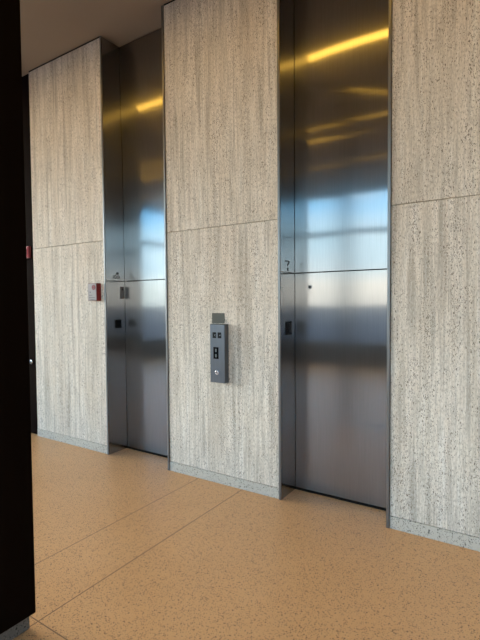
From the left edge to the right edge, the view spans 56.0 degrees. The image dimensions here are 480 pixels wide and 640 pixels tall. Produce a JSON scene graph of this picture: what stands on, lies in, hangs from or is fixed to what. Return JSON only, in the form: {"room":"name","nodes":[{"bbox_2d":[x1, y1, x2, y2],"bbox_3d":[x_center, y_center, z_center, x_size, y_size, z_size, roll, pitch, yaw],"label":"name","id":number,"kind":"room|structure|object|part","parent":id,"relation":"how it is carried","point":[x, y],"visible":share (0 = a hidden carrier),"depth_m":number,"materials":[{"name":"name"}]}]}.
{"room":"lobby","nodes":[
{"label":"lobby","id":0,"kind":"room"},
{"bbox_2d":[20,0,171,75],"bbox_3d":[-0.500,-2.739,0.075,17.000,0.150,7.597,1,3,33],"label":"ceiling","id":1,"kind":"structure","parent":0,"point":[50,29],"depth_m":4.29,"materials":[{"name":"paint"}]},
{"bbox_2d":[12,433,479,639],"bbox_3d":[-0.467,1.605,0.242,17.000,0.120,7.597,1,3,33],"label":"floor","id":2,"kind":"structure","parent":0,"point":[128,546],"depth_m":2.67,"materials":[{"name":"beige stone"}]},
{"bbox_2d":[0,0,35,639],"bbox_3d":[-1.086,-0.625,1.994,0.092,4.211,0.231,1,3,33],"label":"pier","id":3,"kind":"object","parent":2,"relation":"on","point":[17,567],"visible":1,"depth_m":2.03,"materials":[{"name":"black paint"}]},
{"bbox_2d":[22,0,479,536],"bbox_3d":[1.351,-0.681,2.962,17.000,4.212,0.300,1,3,33],"label":"wall","id":4,"kind":"structure","parent":0,"point":[220,55],"depth_m":3.65,"materials":[{"name":"stone"}]},
{"bbox_2d":[26,246,30,257],"bbox_3d":[-2.548,-0.799,5.340,0.188,0.138,0.042,1,3,33],"label":"fire alarm","id":5,"kind":"object","parent":4,"relation":"attached to","point":[28,248],"visible":0.56,"depth_m":5.29,"materials":[{"name":"red plastic"}]},
{"bbox_2d":[27,261,37,433],"bbox_3d":[-2.836,0.323,5.553,0.985,2.050,0.082,1,3,33],"label":"door","id":6,"kind":"structure","parent":4,"relation":"in","point":[30,265],"depth_m":5.33,"materials":[{"name":"black metal"}]},
{"bbox_2d":[37,429,106,453],"bbox_3d":[-1.791,1.326,5.104,1.225,0.085,0.303,1,3,33],"label":"baseboard","id":7,"kind":"structure","parent":4,"relation":"attached to","point":[82,443],"depth_m":4.95,"materials":[{"name":"grey stone"}]},
{"bbox_2d":[88,283,100,300],"bbox_3d":[-1.493,-0.287,4.623,0.133,0.180,0.063,1,3,33],"label":"fire alarm box","id":8,"kind":"object","parent":4,"relation":"attached to","point":[94,289],"visible":1,"depth_m":4.59,"materials":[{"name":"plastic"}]},
{"bbox_3d":[-1.508,-0.286,4.603,0.129,0.174,0.006,1,3,33],"label":"plate","id":9,"kind":"part","parent":8,"relation":"part of","materials":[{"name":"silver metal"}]},
{"bbox_2d":[29,0,174,71],"bbox_3d":[2.988,-2.744,1.651,12.885,0.012,0.049,1,3,33],"label":"trim","id":10,"kind":"structure","parent":4,"relation":"attached to","point":[172,0],"depth_m":4.74,"materials":[{"name":"black metal"}]},
{"bbox_2d":[212,313,224,322],"bbox_3d":[-0.184,-0.015,3.813,0.130,0.086,0.005,1,3,33],"label":"plaque","id":11,"kind":"object","parent":4,"relation":"attached to","point":[216,317],"visible":1,"depth_m":3.81,"materials":[{"name":"grey metal"}]},
{"bbox_2d":[210,324,228,382],"bbox_3d":[-0.175,0.279,3.782,0.150,0.490,0.069,1,3,33],"label":"station","id":12,"kind":"object","parent":4,"relation":"attached to","point":[219,344],"visible":1,"depth_m":3.75,"materials":[{"name":"metal"}]},
{"bbox_2d":[170,461,278,498],"bbox_3d":[-0.089,1.356,3.991,1.142,0.085,0.303,1,3,33],"label":"baseboard","id":13,"kind":"structure","parent":4,"relation":"attached to","point":[243,484],"depth_m":3.83,"materials":[{"name":"grey stone"}]},
{"bbox_2d":[277,0,391,527],"bbox_3d":[0.734,-0.692,3.369,0.852,4.211,0.327,1,3,33],"label":"frame","id":14,"kind":"object","parent":4,"relation":"attached to","point":[286,371],"visible":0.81,"depth_m":3.52,"materials":[{"name":"metal"}]},
{"bbox_3d":[0.300,-0.686,3.465,0.020,4.200,0.012,1,3,33],"label":"edge trim","id":15,"kind":"part","parent":14,"relation":"part of","materials":[{"name":"metal"}]},
{"bbox_2d":[286,321,291,334],"bbox_3d":[0.390,0.065,3.595,0.012,0.108,0.083,1,3,33],"label":"card reader","id":16,"kind":"object","parent":14,"relation":"attached to","point":[288,323],"visible":1,"depth_m":3.59,"materials":[{"name":"black plastic"}]},
{"bbox_3d":[0.819,1.404,3.554,0.812,0.006,0.078,1,3,33],"label":"sill","id":17,"kind":"part","parent":14,"relation":"part of","materials":[{"name":"black"}]},
{"bbox_3d":[0.996,-0.674,3.010,0.020,4.200,0.012,1,3,33],"label":"edge trim","id":18,"kind":"part","parent":14,"relation":"part of","materials":[{"name":"metal"}]},
{"bbox_2d":[294,0,388,507],"bbox_3d":[0.794,-0.699,3.460,0.806,4.182,0.047,1,3,33],"label":"elevator door","id":19,"kind":"structure","parent":4,"relation":"in","point":[341,46],"depth_m":3.45,"materials":[{"name":"metal"}]},
{"bbox_3d":[0.806,0.509,3.510,0.806,1.764,0.040,1,3,33],"label":"panel","id":20,"kind":"part","parent":19,"relation":"part of","materials":[{"name":"metal"}]},
{"bbox_3d":[0.787,-1.585,3.426,0.806,2.410,0.047,1,3,33],"label":"panel","id":21,"kind":"part","parent":19,"relation":"part of","materials":[{"name":"metal"}]},
{"bbox_2d":[390,515,479,551],"bbox_3d":[4.793,1.441,0.799,8.811,0.085,0.303,1,3,33],"label":"baseboard","id":22,"kind":"structure","parent":4,"relation":"attached to","point":[467,541],"depth_m":2.92,"materials":[{"name":"grey stone"}]},
{"bbox_2d":[136,269,386,280],"bbox_3d":[1.520,-0.692,3.220,17.000,4.212,0.275,1,3,33],"label":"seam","id":23,"kind":"structure","parent":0,"point":[371,269],"depth_m":3.59,"materials":[{"name":"black"}]},
{"bbox_2d":[115,319,121,327],"bbox_3d":[-1.268,0.039,4.704,0.012,0.088,0.078,1,3,33],"label":"card reader","id":24,"kind":"object","parent":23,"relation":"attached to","point":[117,322],"visible":1,"depth_m":4.70,"materials":[{"name":"black plastic"}]},
{"bbox_2d":[99,5,169,469],"bbox_3d":[-0.937,-0.721,4.461,0.848,4.211,0.327,1,3,33],"label":"frame","id":25,"kind":"object","parent":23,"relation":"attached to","point":[111,128],"visible":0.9,"depth_m":4.63,"materials":[{"name":"metal"}]},
{"bbox_3d":[-1.369,-0.716,4.556,0.020,4.200,0.012,1,3,33],"label":"edge trim","id":26,"kind":"part","parent":25,"relation":"part of","materials":[{"name":"metal"}]},
{"bbox_3d":[-1.239,-0.286,4.747,0.002,0.125,0.058,1,3,33],"label":"key plate","id":27,"kind":"part","parent":25,"relation":"part of","materials":[{"name":"grey metal"}]},
{"bbox_3d":[-0.853,1.375,4.646,0.808,0.006,0.078,1,3,33],"label":"sill","id":28,"kind":"part","parent":25,"relation":"part of","materials":[{"name":"black"}]},
{"bbox_3d":[-0.677,-0.703,4.104,0.020,4.200,0.012,1,3,33],"label":"edge trim","id":29,"kind":"part","parent":25,"relation":"part of","materials":[{"name":"metal"}]},
{"bbox_2d":[120,28,167,455],"bbox_3d":[-0.880,-0.728,4.549,0.802,4.182,0.057,1,3,33],"label":"elevator door","id":30,"kind":"structure","parent":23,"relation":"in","point":[141,58],"depth_m":4.59,"materials":[{"name":"metal"}]},
{"bbox_3d":[-0.886,-1.614,4.515,0.802,2.410,0.057,1,3,33],"label":"panel","id":31,"kind":"part","parent":30,"relation":"part of","materials":[{"name":"metal"}]},
{"bbox_3d":[-0.866,0.480,4.603,0.802,1.764,0.040,1,3,33],"label":"panel","id":32,"kind":"part","parent":30,"relation":"part of","materials":[{"name":"metal"}]}
]}

